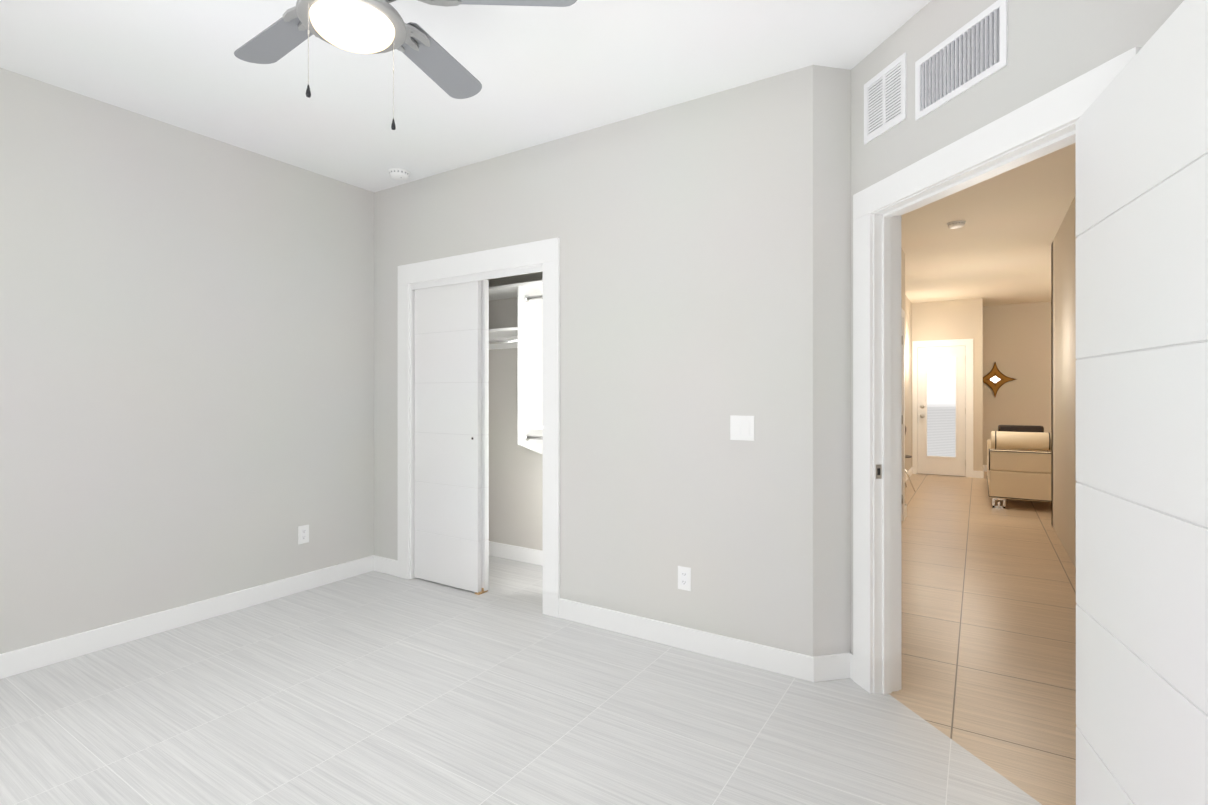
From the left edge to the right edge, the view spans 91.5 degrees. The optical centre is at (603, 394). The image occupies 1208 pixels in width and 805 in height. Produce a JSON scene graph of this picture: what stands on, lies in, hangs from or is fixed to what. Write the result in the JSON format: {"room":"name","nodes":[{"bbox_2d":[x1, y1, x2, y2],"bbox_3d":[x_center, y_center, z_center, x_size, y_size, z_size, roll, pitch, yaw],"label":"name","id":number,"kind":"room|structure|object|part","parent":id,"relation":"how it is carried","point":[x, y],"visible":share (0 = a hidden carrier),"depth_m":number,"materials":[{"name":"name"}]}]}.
{"room":"empty bedroom","nodes":[
{"label":"empty bedroom","id":0,"kind":"room"},
{"bbox_2d":[0,68,373,653],"bbox_3d":[-2.431,-0.095,3.187,0.120,2.740,4.390,0,0,33],"label":"wall","id":1,"kind":"structure","parent":0,"point":[186,367],"depth_m":3.18,"materials":[{"name":"paint"}]},
{"bbox_2d":[298,525,308,543],"bbox_3d":[-1.950,0.910,3.823,0.007,0.115,0.070,0,0,33],"label":"electrical outlet","id":2,"kind":"object","parent":1,"relation":"attached to","point":[303,533],"visible":1,"depth_m":3.82,"materials":[{"name":"white plastic"}]},
{"bbox_2d":[488,272,542,550],"bbox_3d":[0.053,-0.095,4.136,3.050,2.740,0.120,0,0,33],"label":"wall","id":3,"kind":"structure","parent":0,"point":[515,494],"depth_m":4.57,"materials":[{"name":"paint"}]},
{"bbox_2d":[489,280,542,453],"bbox_3d":[-0.265,-0.164,4.055,2.600,1.199,0.360,0,0,33],"label":"shelf unit","id":4,"kind":"object","parent":3,"relation":"attached to","point":[525,337],"visible":0.35,"depth_m":4.15,"materials":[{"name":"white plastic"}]},
{"bbox_2d":[0,0,1075,305],"bbox_3d":[3.141,-1.525,4.470,8.500,0.120,12.900,0,0,33],"label":"ceiling","id":5,"kind":"structure","parent":0,"point":[543,74],"depth_m":2.74,"materials":[{"name":"paint"}]},
{"bbox_2d":[388,168,409,179],"bbox_3d":[-1.349,-1.444,3.880,0.140,0.042,0.140,0,0,33],"label":"smoke detector","id":6,"kind":"object","parent":5,"relation":"attached to","point":[399,174],"visible":1,"depth_m":3.84,"materials":[{"name":"white plastic"}]},
{"bbox_2d":[234,0,576,129],"bbox_3d":[-0.752,-1.133,1.725,1.222,0.666,1.255,0,0,33],"label":"ceiling fan","id":7,"kind":"object","parent":5,"relation":"hanging from","point":[368,26],"visible":1,"depth_m":1.75,"materials":[{"name":"silver metal"}]},
{"bbox_3d":[-1.066,-1.174,1.947,0.454,0.033,0.148,0,0,33],"label":"blade","id":8,"kind":"part","parent":7,"relation":"part of","materials":[{"name":"grey"}]},
{"bbox_3d":[-0.721,-1.036,1.692,0.226,0.052,0.226,0,0,33],"label":"glass","id":9,"kind":"part","parent":7,"relation":"part of","materials":[{"name":"white glass"}]},
{"bbox_3d":[-0.591,-1.174,2.099,0.217,0.033,0.451,0,0,33],"label":"blade","id":10,"kind":"part","parent":7,"relation":"part of","materials":[{"name":"grey"}]},
{"bbox_3d":[-0.295,-1.174,1.692,0.417,0.033,0.317,0,0,33],"label":"blade","id":11,"kind":"part","parent":7,"relation":"part of","materials":[{"name":"grey"}]},
{"bbox_2d":[947,220,965,228],"bbox_3d":[3.010,-1.444,5.027,0.140,0.042,0.140,0,0,33],"label":"smoke detector","id":12,"kind":"object","parent":5,"relation":"attached to","point":[956,224],"visible":1,"depth_m":4.99,"materials":[{"name":"white plastic"}]},
{"bbox_2d":[0,472,1076,804],"bbox_3d":[3.238,1.325,4.454,8.320,0.100,12.620,0,0,33],"label":"floor","id":13,"kind":"structure","parent":0,"point":[374,687],"depth_m":2.40,"materials":[{"name":"tile"}]},
{"bbox_2d":[475,588,487,594],"bbox_3d":[-0.789,1.260,3.783,0.035,0.030,0.080,0,0,33],"label":"guide","id":14,"kind":"object","parent":13,"relation":"on","point":[481,592],"visible":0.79,"depth_m":3.76,"materials":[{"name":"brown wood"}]},
{"bbox_2d":[905,426,915,491],"bbox_3d":[3.931,0.823,7.993,0.440,0.915,0.540,0,0,13],"label":"chair","id":15,"kind":"object","parent":13,"relation":"on","point":[907,456],"visible":0.17,"depth_m":7.79,"materials":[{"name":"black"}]},
{"bbox_2d":[987,425,1050,507],"bbox_3d":[5.274,0.827,7.239,0.930,0.900,2.035,0,0,33],"label":"sofa","id":16,"kind":"object","parent":13,"relation":"on","point":[1018,462],"visible":0.56,"depth_m":6.56,"materials":[{"name":"beige leather"}]},
{"bbox_2d":[374,65,812,655],"bbox_3d":[-0.337,-0.095,3.495,3.080,2.740,0.120,0,0,33],"label":"wall","id":17,"kind":"structure","parent":0,"point":[682,233],"depth_m":2.99,"materials":[{"name":"paint"}]},
{"bbox_2d":[0,541,852,681],"bbox_3d":[-0.567,1.219,1.999,4.300,0.110,4.150,0,0,33],"label":"baseboard","id":18,"kind":"structure","parent":17,"relation":"attached to","point":[751,654],"depth_m":3.02,"materials":[{"name":"white wood"}]},
{"bbox_2d":[414,280,488,592],"bbox_3d":[-1.028,0.263,3.935,0.618,2.000,0.084,0,0,33],"label":"closet door","id":19,"kind":"structure","parent":17,"relation":"in","point":[451,487],"depth_m":3.87,"materials":[{"name":"white wood"}]},
{"bbox_3d":[-1.008,0.263,3.950,0.600,2.000,0.035,0,0,33],"label":"panel","id":20,"kind":"part","parent":19,"relation":"part of","materials":[{"name":"white wood"}]},
{"bbox_2d":[398,237,559,617],"bbox_3d":[-0.809,0.250,3.796,1.200,2.050,0.122,0,0,33],"label":"door frame","id":21,"kind":"structure","parent":17,"relation":"attached to","point":[487,276],"depth_m":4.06,"materials":[{"name":"white wood"}]},
{"bbox_2d":[678,566,690,590],"bbox_3d":[0.402,0.922,2.949,0.070,0.115,0.007,0,0,33],"label":"electrical outlet","id":22,"kind":"object","parent":17,"relation":"attached to","point":[684,578],"visible":1,"depth_m":2.94,"materials":[{"name":"white plastic"}]},
{"bbox_2d":[730,415,753,440],"bbox_3d":[0.654,0.160,2.788,0.116,0.117,0.008,0,0,33],"label":"double light switch","id":23,"kind":"object","parent":17,"relation":"attached to","point":[741,427],"visible":1,"depth_m":2.79,"materials":[{"name":"white plastic"}]},
{"bbox_2d":[813,65,850,655],"bbox_3d":[1.048,-0.096,2.797,0.310,2.740,0.300,0,0,-12],"label":"wall","id":24,"kind":"structure","parent":0,"point":[831,360],"depth_m":2.64,"materials":[{"name":"paint"}]},
{"bbox_2d":[901,248,905,473],"bbox_3d":[2.063,-0.095,4.563,0.120,2.740,3.900,0,0,33],"label":"wall","id":25,"kind":"structure","parent":0,"point":[903,297],"depth_m":6.11,"materials":[{"name":"paint"}]},
{"bbox_2d":[901,320,902,519],"bbox_3d":[2.806,0.257,5.594,0.105,2.014,0.772,0,0,33],"label":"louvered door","id":26,"kind":"structure","parent":25,"relation":"in","point":[901,419],"depth_m":5.91,"materials":[{"name":"wood"}]},
{"bbox_2d":[901,308,904,520],"bbox_3d":[2.749,0.216,5.626,0.136,2.120,0.940,0,0,33],"label":"door frame","id":27,"kind":"structure","parent":25,"relation":"attached to","point":[903,409],"depth_m":5.92,"materials":[{"name":"white wood"}]},
{"bbox_2d":[906,296,911,471],"bbox_3d":[4.573,-0.092,8.987,0.120,2.740,1.460,0,0,33],"label":"wall","id":28,"kind":"structure","parent":0,"point":[906,305],"depth_m":9.04,"materials":[{"name":"paint"}]},
{"bbox_2d":[905,467,912,481],"bbox_3d":[3.985,1.222,7.939,0.014,0.110,3.620,0,0,33],"label":"baseboard","id":29,"kind":"structure","parent":28,"relation":"attached to","point":[910,472],"depth_m":9.02,"materials":[{"name":"white wood"}]},
{"bbox_2d":[912,299,971,340],"bbox_3d":[5.325,-0.092,9.303,0.810,2.740,0.120,0,0,33],"label":"wall","id":30,"kind":"structure","parent":0,"point":[942,320],"depth_m":9.24,"materials":[{"name":"paint"}]},
{"bbox_2d":[918,346,965,475],"bbox_3d":[5.300,0.259,9.246,0.663,2.014,0.114,0,0,33],"label":"exterior door","id":31,"kind":"structure","parent":30,"relation":"in","point":[943,465],"depth_m":9.23,"materials":[{"name":"white wood"}]},
{"bbox_2d":[927,357,955,456],"bbox_3d":[5.313,0.198,9.274,0.394,1.560,0.005,0,0,33],"label":"window","id":32,"kind":"structure","parent":31,"relation":"attached to","point":[941,406],"depth_m":9.27,"materials":[{"name":"glass"}]},
{"bbox_3d":[5.303,0.258,9.220,0.631,1.700,0.073,0,0,33],"label":"exterior door hardware","id":33,"kind":"part","parent":31,"relation":"part of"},
{"bbox_2d":[912,339,972,477],"bbox_3d":[5.338,0.213,9.285,0.830,2.130,0.136,0,0,33],"label":"door frame","id":34,"kind":"structure","parent":30,"relation":"attached to","point":[967,343],"depth_m":9.13,"materials":[{"name":"white wood"}]},
{"bbox_2d":[972,298,983,470],"bbox_3d":[5.948,-0.092,9.386,0.150,2.740,0.930,0,0,33],"label":"wall","id":35,"kind":"structure","parent":0,"point":[977,304],"depth_m":8.99,"materials":[{"name":"paint"}]},
{"bbox_2d":[984,302,1050,464],"bbox_3d":[8.135,-0.093,8.651,4.570,2.740,0.120,0,0,33],"label":"wall","id":36,"kind":"structure","parent":0,"point":[1012,341],"depth_m":9.50,"materials":[{"name":"paint"}]},
{"bbox_2d":[983,362,1016,396],"bbox_3d":[6.413,-0.242,9.651,0.600,0.600,0.044,0,0,33],"label":"mirror","id":37,"kind":"object","parent":36,"relation":"attached to","point":[995,379],"visible":0.92,"depth_m":9.64,"materials":[{"name":"gold metal"}]},
{"bbox_2d":[851,0,1183,653],"bbox_3d":[1.351,-0.096,1.873,0.120,2.740,1.635,0,0,-12],"label":"wall","id":38,"kind":"structure","parent":0,"point":[1053,44],"depth_m":1.95,"materials":[{"name":"paint"}]},
{"bbox_2d":[864,52,905,144],"bbox_3d":[1.160,-1.216,2.439,0.008,0.260,0.250,0,0,-12],"label":"air vent","id":39,"kind":"object","parent":38,"relation":"in","point":[885,100],"visible":1,"depth_m":2.43,"materials":[{"name":"white metal"}]},
{"bbox_2d":[915,0,1007,120],"bbox_3d":[1.242,-1.163,2.070,0.015,0.225,0.395,0,0,-12],"label":"air vent","id":40,"kind":"object","parent":38,"relation":"in","point":[970,54],"visible":1,"depth_m":2.04,"materials":[{"name":"white metal"}]},
{"bbox_2d":[853,47,1140,693],"bbox_3d":[1.306,0.194,2.073,0.156,2.160,1.145,0,0,-12],"label":"door frame","id":41,"kind":"structure","parent":38,"relation":"attached to","point":[1069,102],"depth_m":2.51,"materials":[{"name":"white wood"}]},
{"bbox_2d":[1076,0,1207,804],"bbox_3d":[1.186,0.254,1.192,0.268,2.020,0.904,0,0,33],"label":"bedroom door","id":42,"kind":"structure","parent":38,"relation":"in","point":[1142,430],"depth_m":1.27,"materials":[{"name":"white wood"}]},
{"bbox_2d":[1051,195,1076,567],"bbox_3d":[2.968,-0.095,3.435,0.120,2.740,5.430,0,0,33],"label":"wall","id":43,"kind":"structure","parent":0,"point":[1063,384],"depth_m":4.69,"materials":[{"name":"paint"}]}
]}

